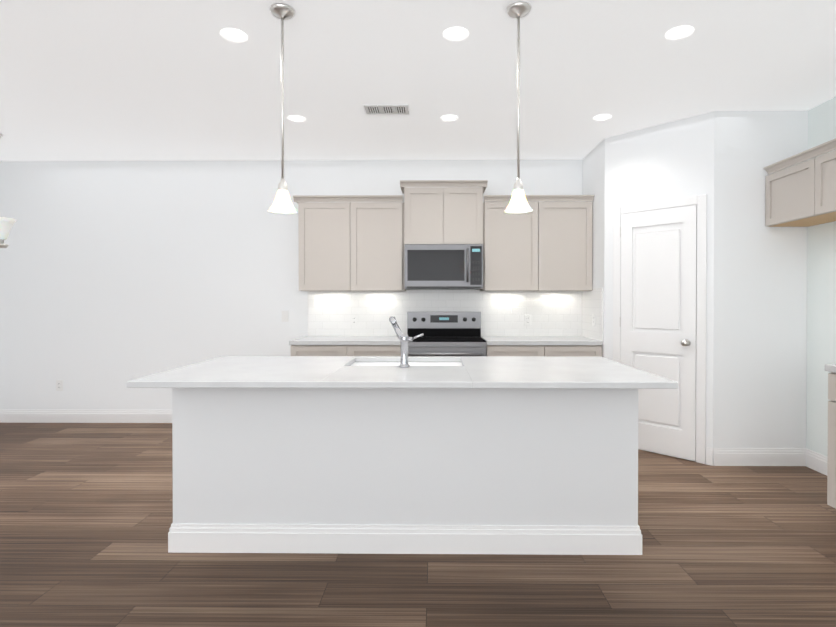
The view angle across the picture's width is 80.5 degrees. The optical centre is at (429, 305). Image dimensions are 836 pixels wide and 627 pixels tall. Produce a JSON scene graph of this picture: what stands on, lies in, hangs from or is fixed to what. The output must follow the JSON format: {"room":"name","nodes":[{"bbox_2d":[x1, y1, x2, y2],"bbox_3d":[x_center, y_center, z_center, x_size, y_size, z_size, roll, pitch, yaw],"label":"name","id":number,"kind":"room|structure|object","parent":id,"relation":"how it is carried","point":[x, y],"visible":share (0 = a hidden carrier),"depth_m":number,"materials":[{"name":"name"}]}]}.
{"room":"kitchen","nodes":[
{"label":"kitchen","id":0,"kind":"room"},
{"bbox_2d":[0,159,582,409],"bbox_3d":[-0.802,-0.143,5.209,7.685,2.755,0.108,0,0,1],"label":"wall","id":1,"kind":"structure","parent":0,"point":[116,276],"depth_m":5.18,"materials":[{"name":"white paint"}]},
{"bbox_2d":[56,380,62,390],"bbox_3d":[-3.900,0.844,5.199,0.070,0.114,0.007,0,0,1],"label":"outlet","id":2,"kind":"object","parent":1,"relation":"attached to","point":[59,385],"visible":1,"depth_m":5.20,"materials":[{"name":"white plastic"}]},
{"bbox_2d":[0,409,171,422],"bbox_3d":[-2.898,1.167,5.188,3.235,0.135,0.014,0,0,1],"label":"baseboard","id":3,"kind":"structure","parent":1,"relation":"attached to","point":[6,416],"depth_m":5.19,"materials":[{"name":"white wood"}]},
{"bbox_2d":[282,311,287,321],"bbox_3d":[-1.516,0.115,5.167,0.070,0.114,0.009,0,0,1],"label":"switch plate","id":4,"kind":"object","parent":1,"relation":"attached to","point":[284,316],"visible":1,"depth_m":5.17,"materials":[{"name":"white plastic"}]},
{"bbox_2d":[297,200,356,290],"bbox_3d":[-0.996,-0.577,4.981,0.568,0.864,0.340,0,0,1],"label":"upper cabinet","id":5,"kind":"object","parent":1,"relation":"attached to","point":[352,242],"depth_m":4.82,"materials":[{"name":"beige wood"}]},
{"bbox_2d":[351,315,356,325],"bbox_3d":[-0.791,0.155,5.154,0.070,0.114,0.007,0,0,1],"label":"outlet","id":6,"kind":"object","parent":1,"relation":"attached to","point":[353,320],"visible":1,"depth_m":5.15,"materials":[{"name":"white plastic"}]},
{"bbox_2d":[357,200,405,290],"bbox_3d":[-0.538,-0.577,4.976,0.588,0.864,0.340,0,0,1],"label":"upper cabinet","id":7,"kind":"object","parent":1,"relation":"attached to","point":[380,250],"depth_m":4.82,"materials":[{"name":"beige wood"}]},
{"bbox_2d":[401,184,452,243],"bbox_3d":[-0.023,-0.871,4.962,0.442,0.554,0.354,0,0,1],"label":"upper cabinet","id":8,"kind":"object","parent":1,"relation":"attached to","point":[426,209],"depth_m":4.79,"materials":[{"name":"beige wood"}]},
{"bbox_2d":[405,244,482,289],"bbox_3d":[0.137,-0.376,4.912,0.752,0.426,0.458,0,0,1],"label":"microwave","id":9,"kind":"object","parent":8,"relation":"attached to","point":[443,266],"visible":1,"depth_m":4.73,"materials":[{"name":"silver metal"}]},
{"bbox_2d":[453,184,484,243],"bbox_3d":[0.298,-0.871,4.958,0.442,0.554,0.354,0,0,1],"label":"upper cabinet","id":10,"kind":"object","parent":1,"relation":"attached to","point":[468,204],"depth_m":4.79,"materials":[{"name":"beige wood"}]},
{"bbox_2d":[480,200,544,290],"bbox_3d":[0.819,-0.577,4.962,0.598,0.864,0.340,0,0,1],"label":"upper cabinet","id":11,"kind":"object","parent":1,"relation":"attached to","point":[514,246],"depth_m":4.80,"materials":[{"name":"beige wood"}]},
{"bbox_2d":[524,315,530,325],"bbox_3d":[1.019,0.155,5.135,0.070,0.114,0.007,0,0,1],"label":"outlet","id":12,"kind":"object","parent":1,"relation":"attached to","point":[527,320],"visible":1,"depth_m":5.13,"materials":[{"name":"white plastic"}]},
{"bbox_2d":[545,200,592,290],"bbox_3d":[1.291,-0.577,4.958,0.586,0.864,0.340,0,0,1],"label":"upper cabinet","id":13,"kind":"object","parent":1,"relation":"attached to","point":[568,225],"depth_m":4.80,"materials":[{"name":"beige wood"}]},
{"bbox_2d":[0,423,835,626],"bbox_3d":[-0.846,1.298,1.040,7.685,0.060,8.470,0,0,1],"label":"floor","id":14,"kind":"structure","parent":0,"point":[86,515],"depth_m":2.38,"materials":[{"name":"brown wood"}]},
{"bbox_2d":[289,344,352,355],"bbox_3d":[-0.988,0.800,4.853,0.582,0.876,0.620,0,0,1],"label":"base cabinet","id":15,"kind":"object","parent":14,"relation":"on","point":[296,349],"depth_m":4.54,"materials":[{"name":"beige wood"}]},
{"bbox_2d":[289,336,399,343],"bbox_3d":[-0.762,0.342,4.842,1.055,0.040,0.630,0,0,1],"label":"countertop","id":16,"kind":"structure","parent":15,"relation":"on","point":[307,339],"depth_m":4.56,"materials":[{"name":"white stone"}]},
{"bbox_2d":[353,344,399,355],"bbox_3d":[-0.526,0.800,4.848,0.582,0.876,0.620,0,0,1],"label":"base cabinet","id":17,"kind":"object","parent":14,"relation":"on","point":[358,349],"depth_m":4.54,"materials":[{"name":"beige wood"}]},
{"bbox_2d":[168,360,645,554],"bbox_3d":[-0.126,0.811,2.870,2.400,0.885,0.757,0,0,1],"label":"kitchen island","id":18,"kind":"object","parent":14,"relation":"on","point":[535,455],"depth_m":2.51,"materials":[{"name":"white paint"}]},
{"bbox_2d":[126,356,677,387],"bbox_3d":[-0.125,0.354,2.735,2.488,0.030,1.030,0,0,1],"label":"island countertop","id":19,"kind":"structure","parent":18,"relation":"on","point":[224,371],"depth_m":2.44,"materials":[{"name":"white stone"}]},
{"bbox_2d":[389,316,423,367],"bbox_3d":[-0.133,0.201,2.775,0.204,0.274,0.184,0,0,1],"label":"faucet","id":20,"kind":"object","parent":19,"relation":"on","point":[404,340],"visible":1,"depth_m":2.70,"materials":[{"name":"silver metal"}]},
{"bbox_2d":[407,312,486,355],"bbox_3d":[0.146,0.653,4.793,0.754,1.170,0.713,0,0,1],"label":"range","id":21,"kind":"object","parent":14,"relation":"on","point":[452,333],"visible":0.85,"depth_m":5.05,"materials":[{"name":"silver metal"}]},
{"bbox_2d":[486,344,552,356],"bbox_3d":[0.822,0.800,4.834,0.586,0.876,0.620,0,0,1],"label":"base cabinet","id":22,"kind":"object","parent":14,"relation":"on","point":[545,350],"depth_m":4.52,"materials":[{"name":"beige wood"}]},
{"bbox_2d":[481,336,602,343],"bbox_3d":[1.055,0.342,4.823,1.055,0.040,0.630,0,0,1],"label":"countertop","id":23,"kind":"structure","parent":22,"relation":"on","point":[489,339],"depth_m":4.56,"materials":[{"name":"white stone"}]},
{"bbox_2d":[553,344,602,356],"bbox_3d":[1.289,0.800,4.829,0.588,0.876,0.620,0,0,1],"label":"base cabinet","id":24,"kind":"object","parent":14,"relation":"on","point":[562,346],"depth_m":4.52,"materials":[{"name":"beige wood"}]},
{"bbox_2d":[825,368,835,508],"bbox_3d":[2.597,0.818,2.583,0.628,0.876,0.502,0,0,1],"label":"base cabinet","id":25,"kind":"object","parent":14,"relation":"on","point":[831,480],"depth_m":2.81,"materials":[{"name":"beige wood"}]},
{"bbox_2d":[825,364,835,371],"bbox_3d":[2.586,0.365,1.952,0.638,0.040,1.780,0,0,1],"label":"countertop","id":26,"kind":"structure","parent":25,"relation":"on","point":[833,366],"depth_m":2.80,"materials":[{"name":"white stone"}]},
{"bbox_2d":[0,0,835,160],"bbox_3d":[-0.846,-1.517,1.017,7.685,0.060,8.470,0,0,1],"label":"ceiling","id":27,"kind":"structure","parent":0,"point":[94,80],"depth_m":3.22,"materials":[{"name":"white paint"}]},
{"bbox_2d":[0,217,16,247],"bbox_3d":[-2.425,-0.819,2.504,0.623,1.359,0.700,0,0,1],"label":"chandelier","id":28,"kind":"object","parent":27,"relation":"hanging from","point":[6,224],"visible":1,"depth_m":2.49,"materials":[{"name":"white glass"}]},
{"bbox_2d":[220,28,247,42],"bbox_3d":[-1.085,-1.497,2.741,0.144,0.007,0.144,0,0,1],"label":"recessed light","id":29,"kind":"object","parent":27,"relation":"in","point":[234,35],"visible":1,"depth_m":2.74,"materials":[{"name":"white plastic"}]},
{"bbox_2d":[268,3,297,213],"bbox_3d":[-0.748,-0.988,2.512,0.150,1.020,0.150,0,0,1],"label":"pendant light","id":30,"kind":"object","parent":27,"relation":"hanging from","point":[282,204],"visible":1,"depth_m":2.50,"materials":[{"name":"white glass"}]},
{"bbox_2d":[288,115,305,121],"bbox_3d":[-1.073,-1.507,3.990,0.144,0.007,0.144,0,0,1],"label":"recessed light","id":31,"kind":"object","parent":27,"relation":"in","point":[295,118],"visible":0.96,"depth_m":3.98,"materials":[{"name":"white"}]},
{"bbox_2d":[363,104,409,114],"bbox_3d":[-0.329,-1.504,3.792,0.340,0.010,0.180,0,0,1],"label":"ceiling vent","id":32,"kind":"object","parent":27,"relation":"in","point":[386,109],"visible":1,"depth_m":3.78,"materials":[{"name":"white metal"}]},
{"bbox_2d":[440,115,457,121],"bbox_3d":[0.159,-1.507,3.977,0.144,0.007,0.144,0,0,1],"label":"recessed light","id":33,"kind":"object","parent":27,"relation":"in","point":[448,118],"visible":1,"depth_m":3.98,"materials":[{"name":"white"}]},
{"bbox_2d":[443,27,468,41],"bbox_3d":[0.146,-1.497,2.728,0.144,0.007,0.144,0,0,1],"label":"recessed light","id":34,"kind":"object","parent":27,"relation":"in","point":[455,34],"visible":1,"depth_m":2.72,"materials":[{"name":"white plastic"}]},
{"bbox_2d":[503,2,532,213],"bbox_3d":[0.450,-0.988,2.499,0.150,1.020,0.150,0,0,1],"label":"pendant light","id":35,"kind":"object","parent":27,"relation":"hanging from","point":[518,203],"visible":1,"depth_m":2.49,"materials":[{"name":"white glass"}]},
{"bbox_2d":[593,114,611,120],"bbox_3d":[1.387,-1.507,3.965,0.144,0.007,0.144,0,0,1],"label":"recessed light","id":36,"kind":"object","parent":27,"relation":"in","point":[603,117],"visible":1,"depth_m":3.96,"materials":[{"name":"white plastic"}]},
{"bbox_2d":[665,26,693,39],"bbox_3d":[1.375,-1.496,2.716,0.144,0.007,0.144,0,0,1],"label":"recessed light","id":37,"kind":"object","parent":27,"relation":"in","point":[679,32],"visible":1,"depth_m":2.71,"materials":[{"name":"white plastic"}]},
{"bbox_2d":[582,110,807,461],"bbox_3d":[2.253,-0.137,4.481,1.357,2.754,1.299,0,0,1],"label":"wall","id":38,"kind":"structure","parent":0,"point":[756,336],"depth_m":3.83,"materials":[{"name":"white paint"}]},
{"bbox_2d":[613,194,706,463],"bbox_3d":[1.901,0.187,4.132,0.543,2.112,0.543,0,0,1],"label":"pantry door","id":39,"kind":"structure","parent":38,"relation":"in","point":[659,287],"depth_m":4.07,"materials":[{"name":"white wood"}]},
{"bbox_2d":[806,96,835,456],"bbox_3d":[2.947,-0.109,0.990,0.100,2.755,8.270,0,0,1],"label":"wall","id":40,"kind":"structure","parent":0,"point":[821,295],"depth_m":3.69,"materials":[{"name":"white paint"}]},
{"bbox_2d":[763,138,835,226],"bbox_3d":[2.735,-0.827,3.299,0.368,0.447,1.036,0,0,1],"label":"upper cabinet","id":41,"kind":"object","parent":40,"relation":"attached to","point":[803,194],"visible":1,"depth_m":3.45,"materials":[{"name":"beige wood"}]},
{"bbox_2d":[800,448,827,475],"bbox_3d":[2.913,1.182,3.336,0.014,0.135,0.998,0,0,1],"label":"baseboard","id":42,"kind":"structure","parent":40,"relation":"attached to","point":[813,460],"depth_m":3.74,"materials":[{"name":"white"}]}
]}

